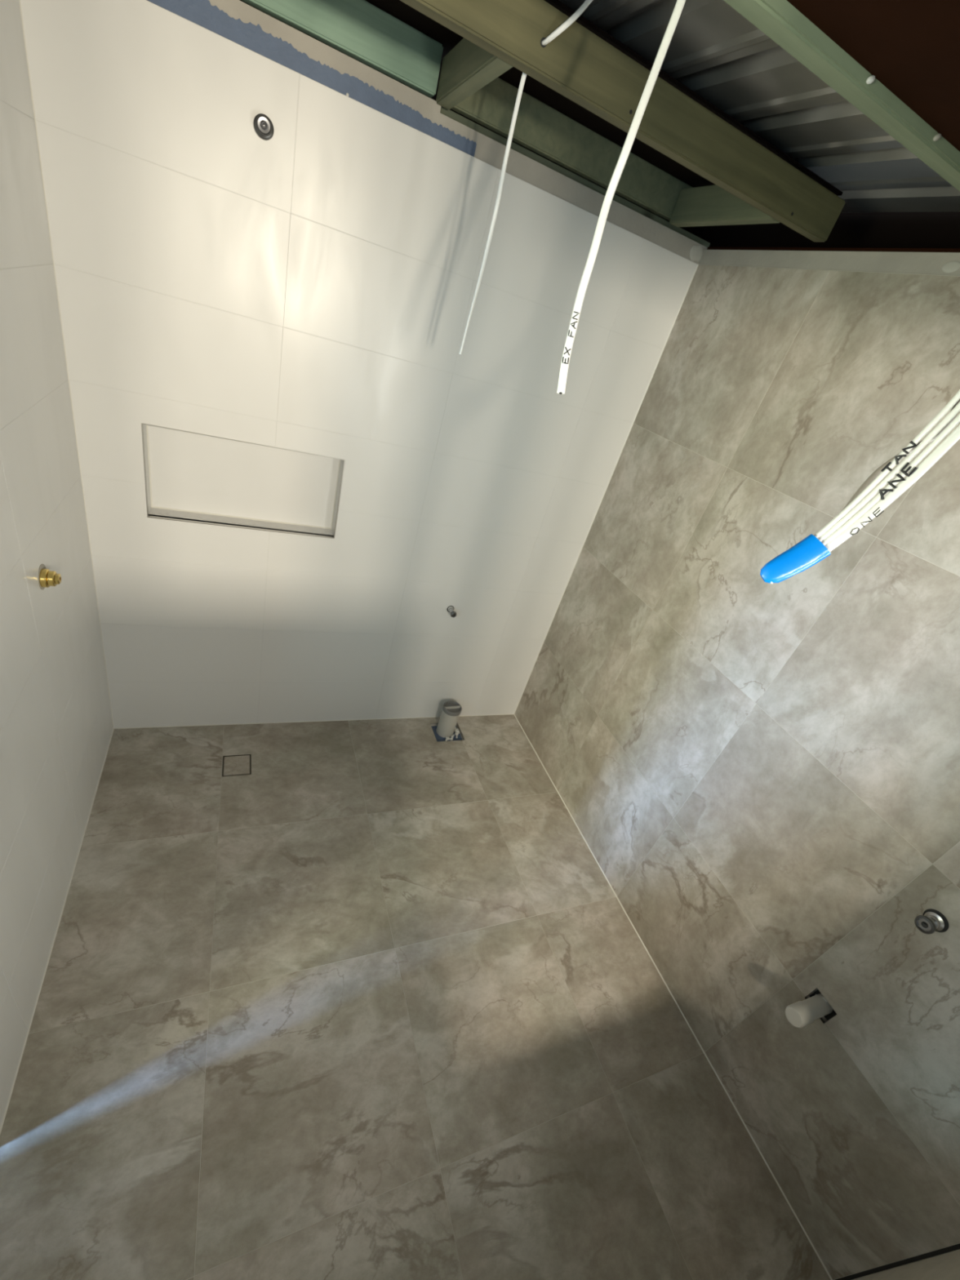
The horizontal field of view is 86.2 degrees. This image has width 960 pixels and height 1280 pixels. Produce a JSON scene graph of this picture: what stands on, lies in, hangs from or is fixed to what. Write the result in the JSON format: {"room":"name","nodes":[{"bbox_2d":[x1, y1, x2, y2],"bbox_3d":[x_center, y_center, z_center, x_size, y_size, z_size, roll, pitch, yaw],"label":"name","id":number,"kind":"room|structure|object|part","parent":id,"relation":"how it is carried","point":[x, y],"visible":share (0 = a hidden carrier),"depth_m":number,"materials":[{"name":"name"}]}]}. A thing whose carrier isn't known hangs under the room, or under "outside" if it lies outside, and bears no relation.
{"room":"building under construction","nodes":[
{"label":"building under construction","id":0,"kind":"room"},
{"bbox_2d":[0,0,113,1128],"bbox_3d":[-1.007,-0.006,0.859,0.100,2.610,2.554,2,34,-25],"label":"wall","id":1,"kind":"structure","parent":0,"point":[56,726],"depth_m":1.36,"materials":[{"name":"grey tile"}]},
{"bbox_2d":[37,564,61,589],"bbox_3d":[-1.195,-0.175,1.428,0.041,0.072,0.072,2,34,-25],"label":"pipe fitting","id":2,"kind":"object","parent":1,"relation":"attached to","point":[46,578],"visible":1,"depth_m":1.41,"materials":[{"name":"gold metal"}]},
{"bbox_2d":[0,728,114,1133],"bbox_3d":[-1.417,0.817,1.782,0.003,0.003,1.450,2,34,-25],"label":"trim","id":3,"kind":"structure","parent":1,"relation":"attached to","point":[24,1046],"depth_m":1.57,"materials":[{"name":"grey plastic"}]},
{"bbox_2d":[400,0,845,242],"bbox_3d":[-0.146,-1.311,0.984,2.682,0.100,0.048,2,34,-25],"label":"joist","id":4,"kind":"object","parent":1,"relation":"on","point":[578,64],"visible":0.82,"depth_m":1.21,"materials":[{"name":"green wood"}]},
{"bbox_2d":[435,37,513,110],"bbox_3d":[-0.013,-1.462,1.295,0.047,0.098,0.501,2,34,-25],"label":"cross piece","id":5,"kind":"object","parent":4,"relation":"attached to","point":[467,68],"visible":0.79,"depth_m":1.31,"materials":[{"name":"green wood"}]},
{"bbox_2d":[458,0,593,355],"bbox_3d":[0.083,-1.077,1.249,0.130,0.724,0.065,27,32,15],"label":"hanging cable","id":6,"kind":"object","parent":4,"relation":"hanging from","point":[568,22],"visible":0.83,"depth_m":1.24,"materials":[{"name":"white plastic"}]},
{"bbox_2d":[669,184,779,226],"bbox_3d":[0.812,-1.433,1.687,0.046,0.100,0.500,2,34,-25],"label":"cross piece","id":7,"kind":"object","parent":4,"relation":"attached to","point":[709,205],"visible":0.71,"depth_m":1.71,"materials":[{"name":"green wood"}]},
{"bbox_2d":[20,0,707,728],"bbox_3d":[-0.403,-0.600,2.192,2.097,2.448,0.119,2,34,-25],"label":"wall","id":8,"kind":"structure","parent":0,"point":[294,467],"depth_m":1.83,"materials":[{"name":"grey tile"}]},
{"bbox_2d":[18,0,114,728],"bbox_3d":[-1.340,-0.566,1.719,0.002,2.369,0.002,2,34,-25],"label":"trim","id":9,"kind":"structure","parent":8,"relation":"attached to","point":[19,0],"depth_m":1.47,"materials":[{"name":"grey plastic"}]},
{"bbox_3d":[-1.168,-0.586,1.788,0.003,0.333,0.011,2,34,-25],"label":"niche edge trim","id":10,"kind":"part","parent":8,"relation":"part of","materials":[{"name":"white tile"}]},
{"bbox_3d":[-0.914,-0.441,2.014,0.659,0.003,0.011,2,34,-25],"label":"niche edge trim","id":11,"kind":"part","parent":8,"relation":"part of","materials":[{"name":"white tile"}]},
{"bbox_3d":[-0.824,-0.710,1.846,0.659,0.003,0.011,2,34,-25],"label":"niche edge trim","id":12,"kind":"part","parent":8,"relation":"part of","materials":[{"name":"white tile"}]},
{"bbox_2d":[253,113,274,140],"bbox_3d":[-0.588,-1.397,1.393,0.052,0.052,0.036,2,34,-25],"label":"outlet","id":13,"kind":"object","parent":8,"relation":"attached to","point":[263,125],"visible":1,"depth_m":1.39,"materials":[{"name":"grey metal"}]},
{"bbox_2d":[114,713,514,728],"bbox_3d":[-0.722,0.433,2.766,2.077,0.003,0.003,2,34,-25],"label":"trim","id":14,"kind":"structure","parent":8,"relation":"attached to","point":[513,713],"depth_m":2.64,"materials":[{"name":"grey plastic"}]},
{"bbox_3d":[-0.570,-0.565,2.072,0.003,0.333,0.011,2,34,-25],"label":"niche edge trim","id":15,"kind":"part","parent":8,"relation":"part of","materials":[{"name":"white tile"}]},
{"bbox_2d":[446,605,456,617],"bbox_3d":[-0.138,-0.139,2.549,0.038,0.038,0.062,2,34,-25],"label":"stub","id":16,"kind":"object","parent":8,"relation":"attached to","point":[450,609],"visible":1,"depth_m":2.54,"materials":[{"name":"grey metal"}]},
{"bbox_2d":[440,106,507,146],"bbox_3d":[-0.006,-1.462,1.427,0.219,0.050,0.064,2,34,-25],"label":"wall plate","id":17,"kind":"object","parent":8,"relation":"on","point":[503,140],"depth_m":1.57,"materials":[{"name":"green wood"}]},
{"bbox_2d":[241,0,443,97],"bbox_3d":[-0.600,-1.643,1.242,1.062,0.105,0.040,2,34,-25],"label":"ceiling beam","id":18,"kind":"structure","parent":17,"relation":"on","point":[359,29],"depth_m":1.37,"materials":[{"name":"green wood"}]},
{"bbox_2d":[450,77,518,137],"bbox_3d":[0.009,-1.624,1.543,0.191,0.112,0.040,2,34,-25],"label":"wall plate","id":19,"kind":"object","parent":8,"relation":"on","point":[492,106],"depth_m":1.54,"materials":[{"name":"green wood"}]},
{"bbox_2d":[240,0,842,201],"bbox_3d":[-0.319,-1.675,1.326,2.760,0.008,0.993,2,34,-25],"label":"trim","id":20,"kind":"structure","parent":8,"relation":"attached to","point":[399,10],"depth_m":1.47,"materials":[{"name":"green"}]},
{"bbox_2d":[510,142,606,195],"bbox_3d":[0.256,-1.453,1.551,0.367,0.050,0.064,2,34,-25],"label":"wall plate","id":21,"kind":"object","parent":8,"relation":"on","point":[514,146],"depth_m":1.71,"materials":[{"name":"green wood"}]},
{"bbox_2d":[511,91,622,189],"bbox_3d":[0.280,-1.615,1.672,0.385,0.112,0.040,2,34,-25],"label":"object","id":22,"kind":"object","parent":8,"relation":"on","point":[549,133],"depth_m":1.65,"materials":[{"name":"green wood"}]},
{"bbox_2d":[514,264,698,713],"bbox_3d":[0.533,-0.502,2.608,0.003,2.369,0.003,2,34,-25],"label":"trim","id":23,"kind":"structure","parent":8,"relation":"attached to","point":[697,264],"depth_m":2.40,"materials":[{"name":"grey plastic"}]},
{"bbox_2d":[614,151,693,221],"bbox_3d":[0.611,-1.603,1.829,0.298,0.112,0.040,2,34,-25],"label":"wall plate","id":24,"kind":"object","parent":8,"relation":"on","point":[642,183],"depth_m":1.80,"materials":[{"name":"green wood"}]},
{"bbox_2d":[612,194,710,247],"bbox_3d":[0.632,-1.440,1.730,0.461,0.050,0.064,2,34,-25],"label":"wall plate","id":25,"kind":"object","parent":8,"relation":"on","point":[615,197],"depth_m":1.90,"materials":[{"name":"green wood"}]},
{"bbox_2d":[0,714,831,1279],"bbox_3d":[-0.729,1.124,1.716,3.007,0.060,2.362,2,34,-25],"label":"floor","id":26,"kind":"structure","parent":0,"point":[371,1001],"depth_m":1.62,"materials":[{"name":"beige tile"}]},
{"bbox_2d":[222,754,251,776],"bbox_3d":[-1.114,0.584,2.349,0.117,0.030,0.121,2,34,-25],"label":"floor drain","id":27,"kind":"object","parent":26,"relation":"in","point":[234,765],"visible":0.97,"depth_m":2.34,"materials":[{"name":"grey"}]},
{"bbox_2d":[431,700,462,742],"bbox_3d":[-0.171,0.474,2.886,0.165,0.226,0.146,2,34,-25],"label":"pipe","id":28,"kind":"object","parent":26,"relation":"in","point":[446,730],"visible":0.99,"depth_m":2.87,"materials":[{"name":"grey plastic"}]},
{"bbox_2d":[449,109,706,238],"bbox_3d":[-0.081,-1.880,1.960,3.800,0.550,0.030,2,34,-25],"label":"trim","id":29,"kind":"structure","parent":0,"point":[698,231],"depth_m":2.26,"materials":[{"name":"black"}]},
{"bbox_2d":[514,249,959,1279],"bbox_3d":[0.948,0.157,1.725,0.030,2.418,2.367,2,34,-25],"label":"wall","id":30,"kind":"structure","parent":0,"point":[763,777],"depth_m":1.60,"materials":[{"name":"beige tile"}]},
{"bbox_2d":[514,714,832,1279],"bbox_3d":[0.607,1.142,2.334,0.004,0.004,2.354,2,34,-25],"label":"trim","id":31,"kind":"structure","parent":30,"relation":"attached to","point":[744,1123],"depth_m":1.88,"materials":[{"name":"grey plastic"}]},
{"bbox_2d":[785,989,836,1027],"bbox_3d":[0.959,1.075,1.489,0.155,0.061,0.068,2,34,-25],"label":"pipe","id":32,"kind":"object","parent":30,"relation":"attached to","point":[800,1014],"visible":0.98,"depth_m":1.47,"materials":[{"name":"white plastic"}]},
{"bbox_2d":[706,247,959,252],"bbox_3d":[1.312,-0.836,1.126,0.088,0.010,2.350,2,34,-25],"label":"trim","id":33,"kind":"structure","parent":30,"relation":"on","point":[829,249],"depth_m":1.52,"materials":[{"name":"grey metal"}]},
{"bbox_2d":[914,908,948,933],"bbox_3d":[1.105,0.694,1.258,0.056,0.052,0.052,2,34,-25],"label":"stub","id":34,"kind":"object","parent":30,"relation":"attached to","point":[931,921],"visible":1,"depth_m":1.25,"materials":[{"name":"grey metal"}]},
{"bbox_2d":[921,921,928,928],"bbox_3d":[1.083,0.693,1.248,0.002,0.014,0.014,2,34,-25],"label":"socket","id":35,"kind":"object","parent":34,"relation":"attached to","point":[924,925],"depth_m":1.25,"materials":[{"name":"metal"}]},
{"bbox_2d":[559,0,959,212],"bbox_3d":[0.216,-1.083,0.578,3.001,0.149,3.250,2,34,-25],"label":"corrugated roof","id":36,"kind":"structure","parent":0,"point":[713,51],"depth_m":1.29,"materials":[{"name":"grey metal"}]},
{"bbox_2d":[701,211,959,248],"bbox_3d":[1.605,-1.006,1.226,0.030,0.320,3.200,2,34,-25],"label":"trim","id":37,"kind":"structure","parent":0,"point":[935,229],"depth_m":1.78,"materials":[{"name":"black"}]},
{"bbox_2d":[723,0,959,191],"bbox_3d":[0.198,-0.979,0.624,3.015,0.110,0.047,2,34,-25],"label":"joist","id":38,"kind":"object","parent":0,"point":[780,20],"visible":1,"depth_m":0.84,"materials":[{"name":"green wood"}]},
{"bbox_2d":[556,0,685,394],"bbox_3d":[0.210,-0.689,0.772,0.030,0.572,0.302,17,31,-2],"label":"hanging cable","id":39,"kind":"object","parent":38,"relation":"hanging from","point":[677,10],"visible":1,"depth_m":0.79,"materials":[{"name":"white plastic"}]},
{"bbox_2d":[866,75,875,84],"bbox_3d":[0.637,-0.914,0.836,0.014,0.012,0.008,2,34,-25],"label":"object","id":40,"kind":"object","parent":38,"relation":"attached to","point":[870,79],"visible":1,"depth_m":0.83,"materials":[{"name":"white"}]},
{"bbox_2d":[786,0,959,151],"bbox_3d":[0.459,-0.490,0.039,3.015,0.012,1.560,2,34,-25],"label":"board","id":41,"kind":"object","parent":38,"relation":"attached to","point":[912,47],"visible":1,"depth_m":0.76,"materials":[{"name":"brown wood"}]},
{"bbox_2d":[760,389,959,583],"bbox_3d":[0.463,-0.312,0.389,0.197,0.642,0.039,5,33,-21],"label":"cable bundle","id":42,"kind":"object","parent":41,"relation":"hanging from","point":[811,549],"visible":1,"depth_m":0.49,"materials":[{"name":"white plastic"}]},
{"bbox_2d":[933,133,941,141],"bbox_3d":[0.825,-0.907,0.925,0.014,0.012,0.008,2,34,-25],"label":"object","id":43,"kind":"object","parent":38,"relation":"attached to","point":[937,136],"visible":1,"depth_m":0.92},
{"bbox_2d":[852,1248,959,1279],"bbox_3d":[0.419,0.792,0.336,2.277,2.610,0.082,2,34,-25],"label":"wall","id":44,"kind":"structure","parent":0,"point":[946,1266],"depth_m":1.21,"materials":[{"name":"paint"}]}
]}

